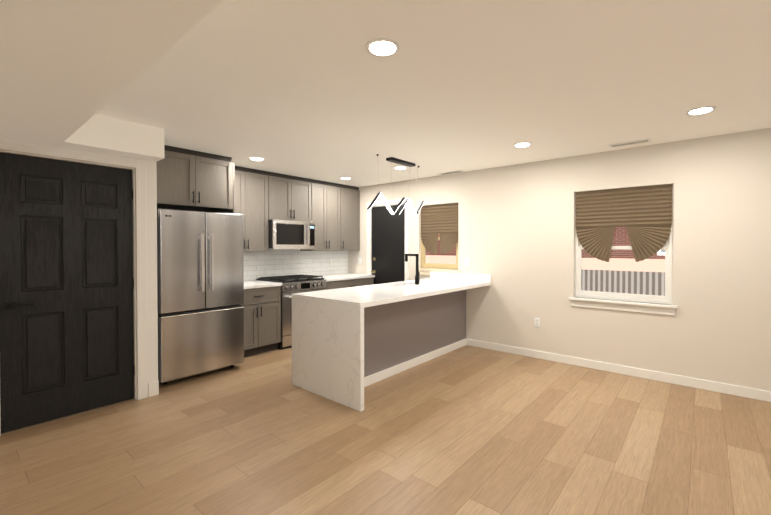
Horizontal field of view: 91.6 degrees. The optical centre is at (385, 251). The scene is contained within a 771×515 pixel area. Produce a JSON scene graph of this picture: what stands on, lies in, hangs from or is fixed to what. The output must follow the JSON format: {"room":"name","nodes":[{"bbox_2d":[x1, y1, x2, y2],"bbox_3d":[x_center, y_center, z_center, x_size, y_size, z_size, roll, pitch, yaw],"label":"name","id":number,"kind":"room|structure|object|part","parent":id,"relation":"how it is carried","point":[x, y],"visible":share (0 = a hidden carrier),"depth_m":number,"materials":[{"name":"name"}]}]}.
{"room":"kitchen","nodes":[
{"label":"kitchen","id":0,"kind":"room"},
{"bbox_2d":[6,146,142,362],"bbox_3d":[-3.009,0.130,2.620,0.120,2.460,2.500,1,1,40],"label":"wall","id":1,"kind":"structure","parent":0,"point":[135,233],"depth_m":3.40,"materials":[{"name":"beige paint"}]},
{"bbox_2d":[0,152,133,432],"bbox_3d":[-2.588,0.303,3.099,0.040,2.079,0.852,1,1,40],"label":"door leaf","id":2,"kind":"structure","parent":1,"relation":"in","point":[75,393],"depth_m":3.05,"materials":[{"name":"black wood"}]},
{"bbox_2d":[6,174,134,393],"bbox_3d":[-2.559,0.270,3.081,0.086,1.719,0.865,1,1,40],"label":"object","id":3,"kind":"structure","parent":2,"relation":"attached to","point":[43,354],"depth_m":3.01,"materials":[{"name":"black wood"}]},
{"bbox_2d":[0,140,158,435],"bbox_3d":[-2.559,0.256,3.131,0.146,2.195,1.139,1,1,40],"label":"door frame","id":4,"kind":"structure","parent":1,"relation":"attached to","point":[145,299],"depth_m":3.42,"materials":[{"name":"white wood"}]},
{"bbox_2d":[0,0,223,148],"bbox_3d":[-0.354,-0.921,-0.121,7.460,0.289,1.780,1,1,40],"label":"ceiling","id":5,"kind":"structure","parent":0,"point":[68,68],"depth_m":1.50,"materials":[{"name":"white paint"}]},
{"bbox_2d":[0,345,770,514],"bbox_3d":[0.609,1.400,1.859,8.800,0.060,6.280,1,1,40],"label":"floor","id":6,"kind":"structure","parent":0,"point":[468,430],"depth_m":2.59,"materials":[{"name":"brown wood"}]},
{"bbox_2d":[157,208,243,383],"bbox_3d":[-2.236,0.455,4.258,0.981,1.771,0.866,1,1,40],"label":"fridge","id":7,"kind":"object","parent":6,"relation":"on","point":[200,276],"visible":0.9,"depth_m":3.92,"materials":[{"name":"grey metal"}]},
{"bbox_2d":[214,162,234,213],"bbox_3d":[-2.077,0.135,4.703,0.718,2.400,0.016,1,1,40],"label":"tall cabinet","id":8,"kind":"object","parent":6,"relation":"on","point":[232,211],"visible":0.14,"depth_m":4.46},
{"bbox_2d":[240,286,280,356],"bbox_3d":[-1.860,0.896,4.989,0.676,0.870,0.682,1,1,40],"label":"base cabinet","id":9,"kind":"object","parent":6,"relation":"on","point":[262,320],"visible":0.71,"depth_m":4.85,"materials":[{"name":"grey wood"}]},
{"bbox_2d":[256,274,325,349],"bbox_3d":[-1.368,0.847,5.526,0.725,0.955,0.764,1,1,40],"label":"range","id":10,"kind":"object","parent":6,"relation":"on","point":[293,284],"visible":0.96,"depth_m":5.15,"materials":[{"name":"grey metal"}]},
{"bbox_2d":[292,292,383,399],"bbox_3d":[-0.487,0.908,3.866,0.598,0.874,0.627,1,1,40],"label":"waterfall panel","id":11,"kind":"object","parent":6,"relation":"on","point":[346,341],"depth_m":3.49,"materials":[{"name":"white stone"}]},
{"bbox_2d":[364,338,466,386],"bbox_3d":[0.349,1.291,4.381,0.014,0.095,2.488,1,1,40],"label":"baseboard","id":12,"kind":"structure","parent":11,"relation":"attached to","point":[388,372],"depth_m":4.30,"materials":[{"name":"white wood"}]},
{"bbox_2d":[325,277,373,289],"bbox_3d":[-0.784,0.880,6.255,0.676,0.870,1.086,1,1,40],"label":"base cabinet","id":13,"kind":"object","parent":6,"relation":"on","point":[347,283],"visible":0.21,"depth_m":6.02,"materials":[{"name":"grey"}]},
{"bbox_2d":[244,273,374,288],"bbox_3d":[-1.260,0.431,5.698,0.666,0.038,2.548,1,1,40],"label":"countertop","id":14,"kind":"structure","parent":13,"relation":"on","point":[250,284],"depth_m":5.74,"materials":[{"name":"white stone"}]},
{"bbox_2d":[348,288,415,369],"bbox_3d":[-0.086,0.902,4.338,0.598,0.874,0.614,1,1,40],"label":"base cabinet","id":15,"kind":"object","parent":6,"relation":"on","point":[399,307],"depth_m":4.12,"materials":[{"name":"grey wood"}]},
{"bbox_2d":[368,281,463,295],"bbox_3d":[0.369,0.438,4.583,0.970,0.045,0.600,1,1,40],"label":"countertop","id":16,"kind":"structure","parent":15,"relation":"on","point":[428,289],"depth_m":4.37,"materials":[{"name":"white stone"}]},
{"bbox_2d":[405,254,419,284],"bbox_3d":[0.345,0.221,4.781,0.215,0.384,0.075,1,1,40],"label":"faucet","id":17,"kind":"object","parent":16,"relation":"on","point":[417,279],"visible":1,"depth_m":4.72,"materials":[{"name":"black metal"}]},
{"bbox_2d":[388,284,443,356],"bbox_3d":[0.294,0.897,4.786,0.598,0.874,0.682,1,1,40],"label":"base cabinet","id":18,"kind":"object","parent":6,"relation":"on","point":[429,309],"depth_m":4.61,"materials":[{"name":"grey wood"}]},
{"bbox_2d":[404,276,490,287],"bbox_3d":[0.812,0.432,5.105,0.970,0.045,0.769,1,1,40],"label":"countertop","id":19,"kind":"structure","parent":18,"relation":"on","point":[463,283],"depth_m":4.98,"materials":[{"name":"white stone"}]},
{"bbox_2d":[444,288,467,346],"bbox_3d":[0.717,0.890,5.283,0.598,0.874,0.623,1,1,40],"label":"base cabinet","id":20,"kind":"object","parent":6,"relation":"on","point":[454,302],"depth_m":5.08,"materials":[{"name":"grey wood"}]},
{"bbox_2d":[96,0,770,186],"bbox_3d":[0.609,-1.120,1.827,8.800,0.060,6.280,1,1,40],"label":"ceiling","id":21,"kind":"structure","parent":0,"point":[312,89],"depth_m":2.43,"materials":[{"name":"white paint"}]},
{"bbox_2d":[60,114,164,161],"bbox_3d":[-2.310,-0.974,3.182,0.200,0.264,0.719,1,1,40],"label":"beam","id":22,"kind":"structure","parent":21,"relation":"attached to","point":[105,134],"depth_m":3.14,"materials":[{"name":"white paint"}]},
{"bbox_2d":[249,157,264,160],"bbox_3d":[-1.555,-1.119,4.532,0.183,0.007,0.183,0,1,1],"label":"recessed light","id":23,"kind":"object","parent":21,"relation":"in","point":[251,158],"depth_m":4.50,"materials":[{"name":"white plastic"}]},
{"bbox_2d":[164,145,358,189],"bbox_3d":[-1.546,-1.103,5.336,0.688,0.056,3.436,1,1,40],"label":"cabinet filler","id":24,"kind":"object","parent":21,"relation":"attached to","point":[196,153],"visible":0.18,"depth_m":5.07,"materials":[{"name":"grey wood"}]},
{"bbox_2d":[365,38,399,56],"bbox_3d":[-0.016,-1.088,2.004,0.183,0.007,0.183,0,1,1],"label":"recessed light","id":25,"kind":"object","parent":21,"relation":"in","point":[381,47],"depth_m":1.99,"materials":[{"name":"white plastic"}]},
{"bbox_2d":[367,191,423,215],"bbox_3d":[0.117,-0.571,4.560,0.090,0.236,1.080,1,1,40],"label":"pendant light","id":26,"kind":"object","parent":21,"relation":"hanging from","point":[392,211],"depth_m":4.56,"materials":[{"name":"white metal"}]},
{"bbox_2d":[394,166,406,168],"bbox_3d":[0.199,-1.125,5.037,0.183,0.007,0.183,0,1,34],"label":"recessed light","id":27,"kind":"object","parent":21,"relation":"in","point":[397,167],"depth_m":4.99,"materials":[{"name":"white plastic"}]},
{"bbox_2d":[386,157,418,173],"bbox_3d":[0.185,-1.064,4.634,0.090,0.117,0.642,1,1,40],"label":"pendant light","id":28,"kind":"object","parent":21,"relation":"hanging from","point":[400,162],"depth_m":4.59,"materials":[{"name":"black metal"}]},
{"bbox_2d":[438,170,463,174],"bbox_3d":[0.936,-1.129,5.355,0.350,0.009,0.120,1,1,40],"label":"ceiling vent","id":29,"kind":"object","parent":21,"relation":"in","point":[451,172],"visible":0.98,"depth_m":5.33,"materials":[{"name":"white metal"}]},
{"bbox_2d":[513,142,531,146],"bbox_3d":[1.426,-1.111,3.902,0.183,0.007,0.183,0,1,1],"label":"recessed light","id":30,"kind":"object","parent":21,"relation":"in","point":[522,144],"depth_m":3.87,"materials":[{"name":"white plastic"}]},
{"bbox_2d":[608,138,651,147],"bbox_3d":[2.503,-1.110,3.840,0.360,0.009,0.120,1,1,40],"label":"ceiling vent","id":31,"kind":"object","parent":21,"relation":"in","point":[630,143],"visible":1,"depth_m":3.83,"materials":[{"name":"white metal"}]},
{"bbox_2d":[685,106,715,114],"bbox_3d":[2.463,-1.100,2.929,0.183,0.007,0.183,0,1,1],"label":"recessed light","id":32,"kind":"object","parent":21,"relation":"in","point":[701,110],"depth_m":2.91,"materials":[{"name":"white plastic"}]},
{"bbox_2d":[348,128,770,390],"bbox_3d":[2.597,0.111,4.182,8.800,2.460,0.140,1,1,40],"label":"wall","id":33,"kind":"structure","parent":0,"point":[516,231],"depth_m":4.07,"materials":[{"name":"beige paint"}]},
{"bbox_2d":[367,198,408,280],"bbox_3d":[0.066,0.230,6.324,0.910,2.170,0.156,1,1,40],"label":"door frame","id":34,"kind":"structure","parent":33,"relation":"attached to","point":[369,231],"depth_m":6.34,"materials":[{"name":"white wood"}]},
{"bbox_2d":[372,205,404,283],"bbox_3d":[0.052,0.268,6.309,0.734,2.070,0.042,1,1,40],"label":"door leaf","id":35,"kind":"structure","parent":33,"relation":"in","point":[388,243],"depth_m":6.28,"materials":[{"name":"black wood"}]},
{"bbox_2d":[419,203,460,275],"bbox_3d":[0.812,-0.173,5.653,0.770,1.078,0.135,1,1,40],"label":"window","id":36,"kind":"structure","parent":33,"relation":"in","point":[440,219],"depth_m":5.64,"materials":[{"name":"beige fabric"}]},
{"bbox_3d":[0.838,-0.225,5.683,0.690,0.975,0.055,1,1,40],"label":"frame","id":37,"kind":"part","parent":36,"relation":"part of","materials":[{"name":"beige wood"}]},
{"bbox_3d":[0.839,-0.232,5.684,0.556,0.828,0.030,1,1,40],"label":"glass","id":38,"kind":"part","parent":36,"relation":"part of","materials":[{"name":"clear glass"}]},
{"bbox_2d":[430,272,490,279],"bbox_3d":[1.054,0.356,5.389,0.970,0.100,0.021,1,1,40],"label":"backsplash","id":39,"kind":"structure","parent":33,"relation":"attached to","point":[435,275],"depth_m":5.38,"materials":[{"name":"white stone"}]},
{"bbox_2d":[465,258,468,265],"bbox_3d":[1.154,0.147,5.311,0.070,0.114,0.010,1,1,40],"label":"outlet","id":40,"kind":"object","parent":33,"relation":"attached to","point":[466,261],"visible":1,"depth_m":5.31,"materials":[{"name":"white plastic"}]},
{"bbox_2d":[534,317,539,326],"bbox_3d":[1.896,0.885,4.689,0.070,0.114,0.010,1,1,40],"label":"outlet","id":41,"kind":"object","parent":33,"relation":"attached to","point":[536,322],"visible":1,"depth_m":4.69,"materials":[{"name":"white plastic"}]},
{"bbox_2d":[467,338,770,401],"bbox_3d":[3.474,1.304,3.348,6.084,0.095,0.018,1,1,40],"label":"baseboard","id":42,"kind":"structure","parent":33,"relation":"attached to","point":[747,392],"depth_m":4.00,"materials":[{"name":"white wood"}]},
{"bbox_2d":[569,184,677,315],"bbox_3d":[2.590,-0.027,4.134,1.010,1.343,0.150,1,1,40],"label":"window","id":43,"kind":"structure","parent":33,"relation":"in","point":[643,215],"depth_m":4.09,"materials":[{"name":"white"}]},
{"bbox_3d":[2.622,-0.086,4.170,0.796,1.093,0.030,1,1,40],"label":"glass","id":44,"kind":"part","parent":43,"relation":"part of","materials":[{"name":"clear glass"}]},
{"bbox_2d":[575,184,671,261],"bbox_3d":[2.590,-0.289,4.130,0.906,0.815,0.024,1,1,40],"label":"shade","id":45,"kind":"object","parent":43,"relation":"attached to","point":[645,212],"depth_m":4.09,"materials":[{"name":"fabric"}]},
{"bbox_3d":[-1.927,0.094,5.546,0.140,2.460,3.640,1,1,40],"label":"wall","id":46,"kind":"structure","parent":0,"visible":0},
{"bbox_2d":[156,150,232,211],"bbox_3d":[-2.352,-0.781,4.341,0.754,0.560,0.870,1,1,40],"label":"upper cabinet","id":47,"kind":"object","parent":46,"relation":"attached to","point":[187,182],"visible":0.79,"depth_m":4.13,"materials":[{"name":"grey wood"}]},
{"bbox_2d":[235,170,268,251],"bbox_3d":[-1.980,-0.535,5.090,0.354,1.070,0.708,1,1,40],"label":"upper cabinet","id":48,"kind":"object","parent":46,"relation":"attached to","point":[251,198],"visible":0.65,"depth_m":5.10,"materials":[{"name":"grey wood"}]},
{"bbox_2d":[268,176,311,221],"bbox_3d":[-1.504,-0.767,5.649,0.354,0.620,0.756,1,1,40],"label":"upper cabinet","id":49,"kind":"object","parent":46,"relation":"attached to","point":[290,199],"visible":0.77,"depth_m":5.53,"materials":[{"name":"grey wood"}]},
{"bbox_2d":[268,219,315,248],"bbox_3d":[-1.458,-0.245,5.616,0.453,0.416,0.748,1,1,40],"label":"microwave","id":50,"kind":"object","parent":49,"relation":"attached to","point":[285,234],"visible":0.96,"depth_m":5.44,"materials":[{"name":"grey metal"}]},
{"bbox_2d":[244,248,347,280],"bbox_3d":[-1.517,-0.025,5.911,0.008,0.870,2.549,1,1,40],"label":"backsplash","id":51,"kind":"structure","parent":46,"relation":"attached to","point":[276,262],"depth_m":5.95,"materials":[{"name":"white tile"}]},
{"bbox_2d":[300,183,339,250],"bbox_3d":[-1.060,-0.549,6.173,0.354,1.070,0.606,1,1,40],"label":"upper cabinet","id":52,"kind":"object","parent":46,"relation":"attached to","point":[325,208],"visible":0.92,"depth_m":6.07,"materials":[{"name":"grey wood"}]},
{"bbox_2d":[340,187,359,250],"bbox_3d":[-0.711,-0.554,6.584,0.354,1.070,0.464,1,1,40],"label":"upper cabinet","id":53,"kind":"object","parent":46,"relation":"attached to","point":[349,219],"visible":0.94,"depth_m":6.49,"materials":[{"name":"grey wood"}]},
{"label":"outside","id":54,"kind":"structure","parent":0,"visible":0},
{"bbox_2d":[425,227,665,295],"bbox_3d":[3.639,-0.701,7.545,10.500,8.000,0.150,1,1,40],"label":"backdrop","id":55,"kind":"structure","parent":54,"point":[657,272],"depth_m":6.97,"materials":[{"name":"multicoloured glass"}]}
]}

